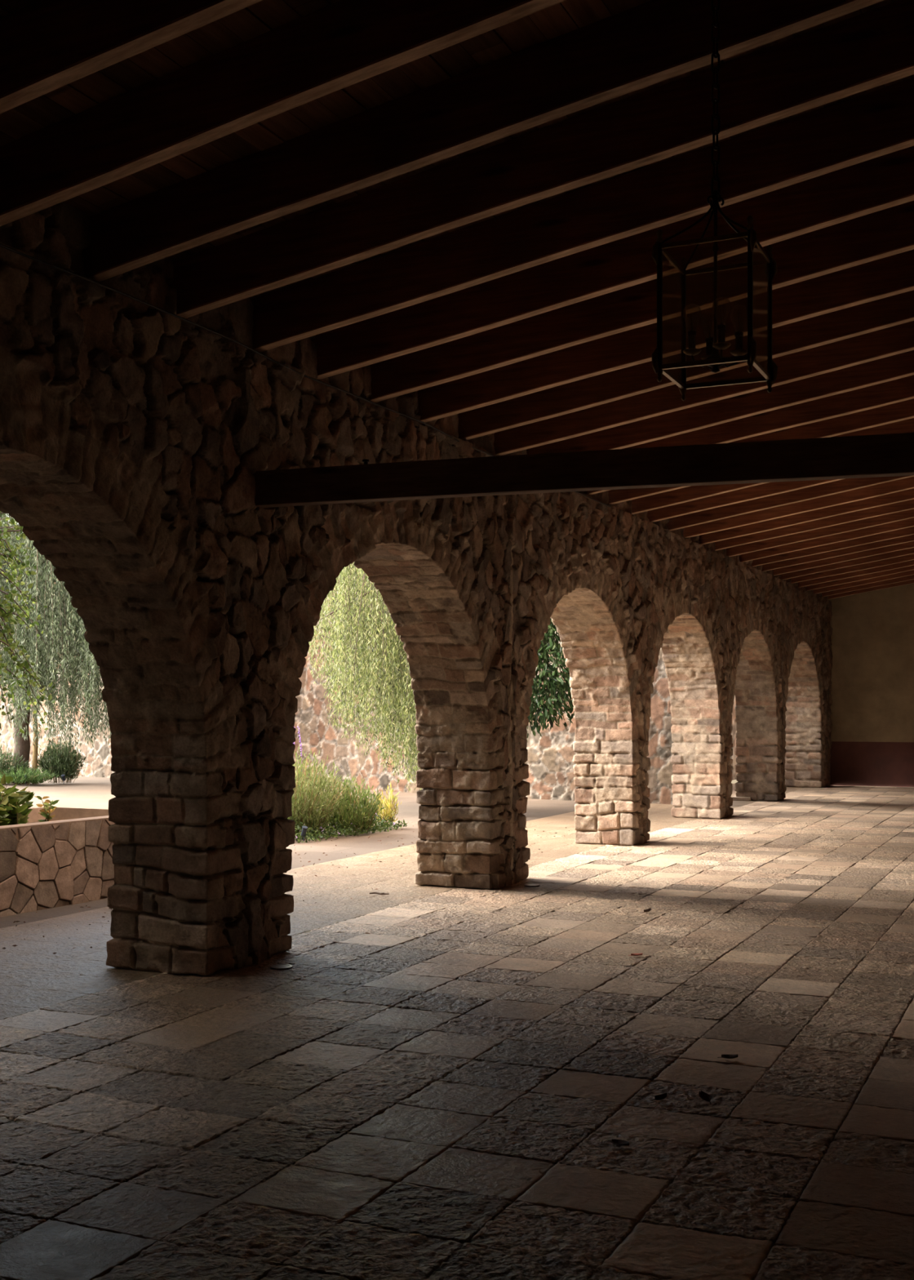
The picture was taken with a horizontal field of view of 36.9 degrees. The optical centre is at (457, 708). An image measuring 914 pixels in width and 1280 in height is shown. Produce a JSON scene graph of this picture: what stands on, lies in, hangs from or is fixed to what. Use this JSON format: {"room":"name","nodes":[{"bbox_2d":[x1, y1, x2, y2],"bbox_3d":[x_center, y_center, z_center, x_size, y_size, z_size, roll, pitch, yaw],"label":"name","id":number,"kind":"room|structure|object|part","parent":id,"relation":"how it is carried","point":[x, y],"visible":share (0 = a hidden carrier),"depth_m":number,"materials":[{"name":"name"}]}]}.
{"room":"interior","nodes":[
{"label":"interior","id":0,"kind":"room"},
{"bbox_2d":[0,776,577,928],"bbox_3d":[-10.879,1.520,25.257,27.305,0.001,35.000,0,0,24],"label":"ground","id":1,"kind":"structure","parent":0,"point":[85,791],"depth_m":17.42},
{"bbox_2d":[0,742,31,783],"bbox_3d":[-9.356,1.067,27.517,1.757,0.866,1.110,0,0,24],"label":"bush","id":2,"kind":"object","parent":1,"relation":"on","point":[4,764],"visible":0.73,"depth_m":27.25,"materials":[{"name":"green plant"}]},
{"bbox_2d":[0,764,58,785],"bbox_3d":[-8.734,1.309,27.192,1.959,0.434,0.888,0,0,24],"label":"bush","id":3,"kind":"object","parent":1,"relation":"on","point":[32,777],"visible":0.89,"depth_m":26.93,"materials":[{"name":"green plant"}]},
{"bbox_2d":[0,604,66,782],"bbox_3d":[-8.543,-0.315,27.507,1.516,3.635,1.364,0,0,24],"label":"sapling","id":4,"kind":"object","parent":1,"relation":"on","point":[34,751],"visible":0.02,"depth_m":27.41,"materials":[{"name":"green plant"}]},
{"bbox_2d":[0,513,111,784],"bbox_3d":[-8.432,-2.087,27.125,7.323,7.214,4.776,0,0,24],"label":"tree","id":5,"kind":"object","parent":1,"relation":"on","point":[75,651],"visible":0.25,"depth_m":25.17,"materials":[{"name":"green plant"}]},
{"bbox_2d":[0,805,115,916],"bbox_3d":[-4.184,1.198,9.999,1.535,0.645,4.872,0,0,29],"label":"stone planter","id":6,"kind":"object","parent":1,"relation":"on","point":[66,859],"visible":0.58,"depth_m":10.50,"materials":[{"name":"stone"}]},
{"bbox_2d":[0,773,19,826],"bbox_3d":[-3.603,0.751,10.487,0.442,0.505,0.522,0,0,24],"label":"leafy plant","id":7,"kind":"object","parent":6,"relation":"on","point":[3,813],"visible":0.99,"depth_m":10.55,"materials":[{"name":"green plant"}]},
{"bbox_2d":[0,786,34,825],"bbox_3d":[-3.502,0.806,10.844,0.397,0.395,0.489,0,0,24],"label":"leafy plant","id":8,"kind":"object","parent":6,"relation":"on","point":[19,815],"visible":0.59,"depth_m":10.75,"materials":[{"name":"green plant"}]},
{"bbox_2d":[0,511,55,735],"bbox_3d":[-3.854,-2.308,9.286,3.957,6.641,6.886,0,0,20],"label":"flowering tree","id":9,"kind":"object","parent":6,"relation":"on","point":[4,613],"visible":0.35,"depth_m":11.60,"materials":[{"name":"green plant"}]},
{"bbox_2d":[34,795,58,822],"bbox_3d":[-3.335,0.857,11.209,0.207,0.293,0.260,0,0,-43],"label":"leafy plant","id":10,"kind":"object","parent":6,"relation":"on","point":[46,813],"visible":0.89,"depth_m":11.17,"materials":[{"name":"green plant"}]},
{"bbox_2d":[37,733,88,783],"bbox_3d":[-8.007,0.999,27.695,1.075,1.091,0.959,0,0,24],"label":"bush","id":11,"kind":"object","parent":1,"relation":"on","point":[64,761],"visible":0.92,"depth_m":27.52,"materials":[{"name":"green plant"}]},
{"bbox_2d":[61,774,65,783],"bbox_3d":[-7.843,1.403,27.275,0.076,0.194,0.121,0,0,3],"label":"spotlight","id":12,"kind":"object","parent":1,"relation":"on","point":[62,775],"visible":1,"depth_m":27.25,"materials":[{"name":"black metal"}]},
{"bbox_2d":[2,825,569,954],"bbox_3d":[-1.399,1.494,13.001,3.297,0.062,10.494,0,0,24],"label":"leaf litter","id":13,"kind":"object","parent":1,"relation":"on","point":[15,945],"visible":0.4,"depth_m":12.65,"materials":[{"name":"brown plant"}]},
{"bbox_2d":[301,826,307,840],"bbox_3d":[-1.733,1.414,15.522,0.067,0.172,0.095,0,0,-35],"label":"spotlight","id":14,"kind":"object","parent":1,"relation":"on","point":[304,831],"visible":1,"depth_m":15.50,"materials":[{"name":"black metal"}]},
{"bbox_2d":[287,726,351,837],"bbox_3d":[-1.985,0.757,16.215,1.494,1.491,1.251,0,0,22],"label":"bush","id":15,"kind":"object","parent":1,"relation":"on","point":[301,807],"visible":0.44,"depth_m":15.94,"materials":[{"name":"green plant"}]},
{"bbox_2d":[290,810,407,843],"bbox_3d":[-1.547,1.393,16.512,1.084,0.313,2.437,0,0,31],"label":"ground cover","id":16,"kind":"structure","parent":1,"relation":"on","point":[327,831],"depth_m":16.20,"materials":[{"name":"green plant"}]},
{"bbox_2d":[322,774,386,834],"bbox_3d":[-1.257,1.134,16.564,0.847,0.736,0.894,0,0,24],"label":"bush","id":17,"kind":"object","parent":1,"relation":"on","point":[349,804],"visible":0.85,"depth_m":16.41,"materials":[{"name":"green plant"}]},
{"bbox_2d":[373,782,401,827],"bbox_3d":[-0.888,1.207,17.267,0.365,0.587,0.481,0,0,24],"label":"plant","id":18,"kind":"object","parent":1,"relation":"on","point":[389,804],"visible":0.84,"depth_m":17.23,"materials":[{"name":"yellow plant"}]},
{"bbox_2d":[307,562,532,791],"bbox_3d":[-1.276,-1.282,20.312,4.282,5.587,3.486,0,0,24],"label":"tree","id":19,"kind":"object","parent":1,"relation":"on","point":[349,625],"visible":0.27,"depth_m":19.25,"materials":[{"name":"green plant"}]},
{"bbox_2d":[527,617,574,737],"bbox_3d":[0.690,-1.181,19.378,2.927,5.387,2.583,0,0,24],"label":"evergreen tree","id":20,"kind":"object","parent":1,"relation":"on","point":[554,684],"visible":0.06,"depth_m":18.76,"materials":[{"name":"green plant"}]},
{"bbox_2d":[0,574,674,804],"bbox_3d":[-6.536,-1.090,29.590,26.303,5.220,0.545,0,0,38],"label":"wall","id":21,"kind":"structure","parent":0,"point":[550,762],"depth_m":25.50,"materials":[{"name":"stone"}]},
{"bbox_2d":[0,201,832,976],"bbox_3d":[0.791,-0.465,13.259,0.801,3.930,30.000,0,0,24],"label":"wall","id":22,"kind":"structure","parent":0,"point":[135,435],"depth_m":8.30,"materials":[{"name":"stone"}]},
{"bbox_2d":[0,783,913,1279],"bbox_3d":[3.635,1.500,11.803,10.270,0.020,30.187,0,0,24],"label":"floor","id":23,"kind":"structure","parent":0,"point":[391,1102],"depth_m":5.57,"materials":[{"name":"stone"}]},
{"bbox_2d":[270,964,293,969],"bbox_3d":[-1.018,1.495,7.930,0.132,0.010,0.132,0,0,24],"label":"uplight","id":24,"kind":"object","parent":23,"relation":"on","point":[278,966],"visible":1,"depth_m":7.91,"materials":[{"name":"metal"}]},
{"bbox_2d":[369,892,389,894],"bbox_3d":[-0.623,1.484,11.001,0.172,0.018,0.043,0,0,24],"label":"twig","id":25,"kind":"object","parent":23,"relation":"on","point":[379,893],"visible":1,"depth_m":10.98,"materials":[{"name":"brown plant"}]},
{"bbox_2d":[524,883,539,886],"bbox_3d":[0.635,1.495,11.606,0.132,0.010,0.132,0,0,24],"label":"uplight","id":26,"kind":"object","parent":23,"relation":"on","point":[530,884],"visible":1,"depth_m":11.57,"materials":[{"name":"metal"}]},
{"bbox_2d":[608,1138,629,1145],"bbox_3d":[0.556,1.487,4.696,0.058,0.014,0.078,0,0,-11],"label":"fallen leaf","id":27,"kind":"object","parent":23,"relation":"on","point":[620,1142],"visible":1,"depth_m":4.70,"materials":[{"name":"brown plant"}]},
{"bbox_2d":[628,952,642,955],"bbox_3d":[1.080,1.485,8.275,0.073,0.018,0.054,0,0,40],"label":"fallen leaf","id":28,"kind":"object","parent":23,"relation":"on","point":[632,954],"visible":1,"depth_m":8.27,"materials":[{"name":"brown plant"}]},
{"bbox_2d":[643,907,651,912],"bbox_3d":[1.392,1.480,10.049,0.084,0.028,0.061,0,0,-7],"label":"fallen leaf","id":29,"kind":"object","parent":23,"relation":"on","point":[647,909],"visible":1,"depth_m":10.04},
{"bbox_2d":[652,1093,667,1101],"bbox_3d":[0.774,1.482,5.226,0.057,0.024,0.043,0,0,12],"label":"fallen leaf","id":30,"kind":"object","parent":23,"relation":"on","point":[659,1097],"visible":1,"depth_m":5.23,"materials":[{"name":"brown plant"}]},
{"bbox_2d":[698,1090,711,1103],"bbox_3d":[0.945,1.478,5.209,0.050,0.032,0.068,0,0,15],"label":"fallen leaf","id":31,"kind":"object","parent":23,"relation":"on","point":[704,1095],"visible":1,"depth_m":5.22,"materials":[{"name":"brown plant"}]},
{"bbox_2d":[717,1053,737,1058],"bbox_3d":[1.159,1.484,5.847,0.054,0.021,0.073,0,0,-39],"label":"fallen leaf","id":32,"kind":"object","parent":23,"relation":"on","point":[727,1056],"visible":1,"depth_m":5.84,"materials":[{"name":"brown plant"}]},
{"bbox_2d":[731,795,751,800],"bbox_3d":[4.689,1.471,22.494,0.320,0.060,0.440,0,0,19],"label":"stone slab","id":33,"kind":"object","parent":23,"relation":"on","point":[735,797],"visible":0.6,"depth_m":22.29,"materials":[{"name":"beige stone"}]},
{"bbox_2d":[0,0,913,321],"bbox_3d":[4.055,-2.808,11.777,9.134,1.785,29.996,0,0,24],"label":"ceiling","id":34,"kind":"structure","parent":0,"point":[254,20],"depth_m":5.83,"materials":[{"name":"brown wood"}]},
{"bbox_2d":[0,0,262,113],"bbox_3d":[0.520,-2.783,4.096,9.000,1.749,0.100,0,0,24],"label":"rafter","id":35,"kind":"object","parent":34,"relation":"attached to","point":[46,46],"visible":1,"depth_m":4.91,"materials":[{"name":"brown wood"}]},
{"bbox_2d":[0,0,565,226],"bbox_3d":[0.805,-2.783,4.725,9.000,1.750,0.100,0,0,24],"label":"rafter","id":36,"kind":"object","parent":34,"relation":"attached to","point":[341,44],"visible":1,"depth_m":5.45,"materials":[{"name":"brown wood"}]},
{"bbox_2d":[651,0,777,400],"bbox_3d":[0.890,-1.920,4.708,0.357,1.631,0.360,0,0,24],"label":"hanging lantern","id":37,"kind":"object","parent":36,"relation":"hanging from","point":[713,358],"visible":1,"depth_m":4.70,"materials":[{"name":"black metal"}]},
{"bbox_3d":[0.686,-1.363,4.631,0.016,0.425,0.016,0,0,24],"label":"corner post","id":38,"kind":"part","parent":37,"relation":"part of","materials":[{"name":"brown metal"}]},
{"bbox_3d":[0.814,-1.363,4.913,0.016,0.425,0.016,0,0,24],"label":"corner post","id":39,"kind":"part","parent":37,"relation":"part of","materials":[{"name":"brown metal"}]},
{"bbox_3d":[0.782,-1.663,4.668,0.224,0.199,0.008,0,0,-21],"label":"hanger arm","id":40,"kind":"part","parent":37,"relation":"part of","materials":[{"name":"brown metal"}]},
{"bbox_3d":[0.850,-1.663,4.816,0.008,0.199,0.224,0,0,-20],"label":"hanger arm","id":41,"kind":"part","parent":37,"relation":"part of","materials":[{"name":"brown metal"}]},
{"bbox_3d":[0.889,-2.248,4.708,0.029,0.975,0.019,0,0,-20],"label":"chain","id":42,"kind":"part","parent":37,"relation":"part of","materials":[{"name":"brown metal"}]},
{"bbox_3d":[0.890,-1.518,4.708,0.028,0.535,0.028,0,0,24],"label":"stem","id":43,"kind":"part","parent":37,"relation":"part of","materials":[{"name":"brown metal"}]},
{"bbox_3d":[0.890,-1.563,4.708,0.317,0.016,0.320,0,0,24],"label":"frame","id":44,"kind":"part","parent":37,"relation":"part of","materials":[{"name":"black metal"}]},
{"bbox_3d":[0.890,-1.157,4.708,0.317,0.014,0.320,0,0,24],"label":"frame","id":45,"kind":"part","parent":37,"relation":"part of","materials":[{"name":"black metal"}]},
{"bbox_3d":[0.935,-1.195,4.711,0.079,0.042,0.008,0,0,-4],"label":"candle arm","id":46,"kind":"part","parent":37,"relation":"part of","materials":[{"name":"brown metal"}]},
{"bbox_3d":[0.929,-1.663,4.601,0.008,0.199,0.224,0,0,-20],"label":"hanger arm","id":47,"kind":"part","parent":37,"relation":"part of","materials":[{"name":"brown metal"}]},
{"bbox_3d":[0.997,-1.663,4.749,0.224,0.199,0.008,0,0,-21],"label":"hanger arm","id":48,"kind":"part","parent":37,"relation":"part of","materials":[{"name":"brown metal"}]},
{"bbox_3d":[0.965,-1.363,4.504,0.016,0.425,0.016,0,0,24],"label":"corner post","id":49,"kind":"part","parent":37,"relation":"part of","materials":[{"name":"brown metal"}]},
{"bbox_3d":[1.093,-1.363,4.786,0.016,0.425,0.016,0,0,24],"label":"corner post","id":50,"kind":"part","parent":37,"relation":"part of","materials":[{"name":"brown metal"}]},
{"bbox_2d":[82,0,884,282],"bbox_3d":[1.132,-2.785,5.444,9.000,1.744,0.100,0,0,24],"label":"rafter","id":51,"kind":"object","parent":34,"relation":"attached to","point":[653,42],"visible":0.87,"depth_m":5.93,"materials":[{"name":"brown wood"}]},
{"bbox_2d":[168,0,913,319],"bbox_3d":[1.425,-2.785,6.091,9.000,1.744,0.100,0,0,24],"label":"rafter","id":52,"kind":"object","parent":34,"relation":"attached to","point":[873,48],"visible":0.73,"depth_m":6.45,"materials":[{"name":"brown wood"}]},
{"bbox_2d":[186,78,913,352],"bbox_3d":[1.740,-2.788,6.783,9.000,1.740,0.100,0,0,24],"label":"rafter","id":53,"kind":"object","parent":34,"relation":"attached to","point":[880,122],"visible":0.75,"depth_m":7.20,"materials":[{"name":"brown wood"}]},
{"bbox_2d":[311,146,913,379],"bbox_3d":[2.037,-2.787,7.438,9.000,1.740,0.100,0,0,24],"label":"rafter","id":54,"kind":"object","parent":34,"relation":"attached to","point":[886,181],"visible":0.56,"depth_m":7.91,"materials":[{"name":"brown wood"}]},
{"bbox_2d":[318,200,913,402],"bbox_3d":[2.347,-2.783,8.121,9.000,1.748,0.100,0,0,24],"label":"rafter","id":55,"kind":"object","parent":34,"relation":"attached to","point":[886,233],"visible":0.53,"depth_m":8.62,"materials":[{"name":"brown wood"}]},
{"bbox_2d":[417,249,913,423],"bbox_3d":[2.662,-2.783,8.813,9.000,1.749,0.100,0,0,24],"label":"rafter","id":56,"kind":"object","parent":34,"relation":"attached to","point":[892,275],"visible":0.46,"depth_m":9.37,"materials":[{"name":"brown wood"}]},
{"bbox_2d":[419,289,913,440],"bbox_3d":[2.959,-2.786,9.469,9.000,1.744,0.100,0,0,24],"label":"rafter","id":57,"kind":"object","parent":34,"relation":"attached to","point":[897,309],"visible":0.45,"depth_m":10.10,"materials":[{"name":"brown wood"}]},
{"bbox_2d":[631,482,768,514],"bbox_3d":[4.819,-2.782,13.566,9.000,1.751,0.100,0,0,24],"label":"rafter","id":58,"kind":"object","parent":34,"relation":"attached to","point":[691,493],"visible":0.19,"depth_m":14.62,"materials":[{"name":"brown wood"}]},
{"bbox_2d":[493,320,913,456],"bbox_3d":[3.265,-2.786,10.143,9.000,1.743,0.100,0,0,24],"label":"rafter","id":59,"kind":"object","parent":34,"relation":"attached to","point":[899,339],"visible":0.53,"depth_m":10.69,"materials":[{"name":"brown wood"}]},
{"bbox_2d":[526,350,913,454],"bbox_3d":[3.575,-2.787,10.825,9.000,1.740,0.100,0,0,24],"label":"rafter","id":60,"kind":"object","parent":34,"relation":"attached to","point":[900,366],"visible":0.44,"depth_m":11.35,"materials":[{"name":"brown wood"}]},
{"bbox_2d":[631,478,845,522],"bbox_3d":[5.121,-2.784,14.231,9.000,1.747,0.100,0,0,24],"label":"rafter","id":61,"kind":"object","parent":34,"relation":"attached to","point":[769,489],"visible":0.28,"depth_m":15.14,"materials":[{"name":"brown wood"}]},
{"bbox_2d":[584,398,913,495],"bbox_3d":[4.212,-2.785,12.228,9.000,1.745,0.100,0,0,24],"label":"rafter","id":62,"kind":"object","parent":34,"relation":"attached to","point":[901,411],"visible":0.16,"depth_m":12.49,"materials":[{"name":"brown wood"}]},
{"bbox_2d":[608,417,913,505],"bbox_3d":[4.505,-2.784,12.874,9.000,1.747,0.100,0,0,24],"label":"rafter","id":63,"kind":"object","parent":34,"relation":"attached to","point":[615,496],"visible":0.09,"depth_m":13.88,"materials":[{"name":"brown wood"}]},
{"bbox_2d":[622,374,913,448],"bbox_3d":[3.893,-2.785,11.527,9.000,1.746,0.100,0,0,24],"label":"rafter","id":64,"kind":"object","parent":34,"relation":"attached to","point":[901,389],"visible":0.27,"depth_m":11.90,"materials":[{"name":"brown wood"}]},
{"bbox_2d":[666,475,913,530],"bbox_3d":[5.439,-2.783,14.932,9.000,1.749,0.100,0,0,24],"label":"rafter","id":65,"kind":"object","parent":34,"relation":"attached to","point":[847,484],"visible":0.37,"depth_m":15.71,"materials":[{"name":"brown wood"}]},
{"bbox_2d":[683,476,913,537],"bbox_3d":[5.754,-2.785,15.624,9.000,1.744,0.100,0,0,24],"label":"rafter","id":66,"kind":"object","parent":34,"relation":"attached to","point":[908,483],"visible":0.38,"depth_m":16.32,"materials":[{"name":"brown wood"}]},
{"bbox_2d":[698,488,913,544],"bbox_3d":[6.072,-2.784,16.325,9.000,1.746,0.100,0,0,24],"label":"rafter","id":67,"kind":"object","parent":34,"relation":"attached to","point":[908,495],"visible":0.37,"depth_m":17.06,"materials":[{"name":"brown wood"}]},
{"bbox_2d":[715,499,913,551],"bbox_3d":[6.382,-2.784,17.008,9.000,1.747,0.100,0,0,24],"label":"rafter","id":68,"kind":"object","parent":34,"relation":"attached to","point":[908,504],"visible":0.36,"depth_m":17.74,"materials":[{"name":"brown wood"}]},
{"bbox_2d":[726,509,913,556],"bbox_3d":[6.700,-2.784,17.709,9.000,1.747,0.100,0,0,24],"label":"rafter","id":69,"kind":"object","parent":34,"relation":"attached to","point":[895,517],"visible":0.4,"depth_m":18.48,"materials":[{"name":"brown wood"}]},
{"bbox_2d":[739,517,913,562],"bbox_3d":[7.031,-2.784,18.438,9.000,1.747,0.100,0,0,24],"label":"rafter","id":70,"kind":"object","parent":34,"relation":"attached to","point":[906,523],"visible":0.34,"depth_m":19.22,"materials":[{"name":"brown wood"}]},
{"bbox_2d":[751,526,913,566],"bbox_3d":[7.341,-2.786,19.120,9.000,1.743,0.100,0,0,24],"label":"rafter","id":71,"kind":"object","parent":34,"relation":"attached to","point":[909,531],"visible":0.38,"depth_m":19.91,"materials":[{"name":"brown wood"}]},
{"bbox_2d":[761,534,913,571],"bbox_3d":[7.651,-2.783,19.803,9.000,1.749,0.100,0,0,24],"label":"rafter","id":72,"kind":"object","parent":34,"relation":"attached to","point":[777,565],"visible":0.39,"depth_m":20.63,"materials":[{"name":"brown wood"}]},
{"bbox_2d":[762,541,913,575],"bbox_3d":[7.961,-2.783,20.486,9.000,1.749,0.100,0,0,24],"label":"rafter","id":73,"kind":"object","parent":34,"relation":"attached to","point":[909,544],"visible":0.35,"depth_m":21.31,"materials":[{"name":"brown wood"}]},
{"bbox_2d":[780,547,913,579],"bbox_3d":[8.271,-2.784,21.169,9.000,1.747,0.100,0,0,24],"label":"rafter","id":74,"kind":"object","parent":34,"relation":"attached to","point":[908,551],"visible":0.31,"depth_m":22.02,"materials":[{"name":"brown wood"}]},
{"bbox_2d":[782,553,913,583],"bbox_3d":[8.581,-2.788,21.852,9.000,1.739,0.100,0,0,24],"label":"rafter","id":75,"kind":"object","parent":34,"relation":"attached to","point":[911,557],"visible":0.34,"depth_m":22.71,"materials":[{"name":"brown wood"}]},
{"bbox_2d":[798,560,913,587],"bbox_3d":[8.892,-2.787,22.535,9.000,1.741,0.100,0,0,24],"label":"rafter","id":76,"kind":"object","parent":34,"relation":"attached to","point":[908,563],"visible":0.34,"depth_m":23.43,"materials":[{"name":"brown wood"}]},
{"bbox_2d":[805,565,913,591],"bbox_3d":[9.201,-2.785,23.218,9.000,1.745,0.100,0,0,24],"label":"rafter","id":77,"kind":"object","parent":34,"relation":"attached to","point":[859,578],"visible":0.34,"depth_m":24.13,"materials":[{"name":"brown wood"}]},
{"bbox_2d":[813,569,913,594],"bbox_3d":[9.512,-2.784,23.901,9.000,1.746,0.100,0,0,24],"label":"rafter","id":78,"kind":"object","parent":34,"relation":"attached to","point":[908,572],"visible":0.3,"depth_m":24.82,"materials":[{"name":"brown wood"}]},
{"bbox_2d":[822,574,913,596],"bbox_3d":[9.822,-2.785,24.584,9.000,1.744,0.100,0,0,24],"label":"rafter","id":79,"kind":"object","parent":34,"relation":"attached to","point":[908,577],"visible":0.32,"depth_m":25.51,"materials":[{"name":"brown wood"}]},
{"bbox_2d":[828,579,913,599],"bbox_3d":[10.119,-2.783,25.239,9.000,1.749,0.100,0,0,24],"label":"rafter","id":80,"kind":"object","parent":34,"relation":"attached to","point":[912,581],"visible":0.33,"depth_m":26.19,"materials":[{"name":"brown wood"}]},
{"bbox_2d":[729,695,737,780],"bbox_3d":[4.870,-0.590,27.496,0.535,4.220,4.900,0,0,24],"label":"wall","id":81,"kind":"structure","parent":0,"point":[734,756],"depth_m":29.20,"materials":[{"name":"stone"}]},
{"bbox_2d":[828,583,913,786],"bbox_3d":[10.650,-1.100,25.393,8.600,5.200,0.250,0,0,24],"label":"wall","id":82,"kind":"structure","parent":0,"point":[872,708],"depth_m":26.45,"materials":[{"name":"beige paint"}]},
{"bbox_3d":[8.222,-1.100,9.885,0.200,5.200,30.000,0,0,24],"label":"wall","id":83,"kind":"structure","parent":0,"visible":0},
{"bbox_2d":[253,432,913,507],"bbox_3d":[2.395,-1.308,6.885,7.925,0.244,0.100,0,0,18],"label":"tie beam","id":84,"kind":"structure","parent":83,"relation":"attached to","point":[891,455],"depth_m":7.38,"materials":[{"name":"brown wood"}]}
]}

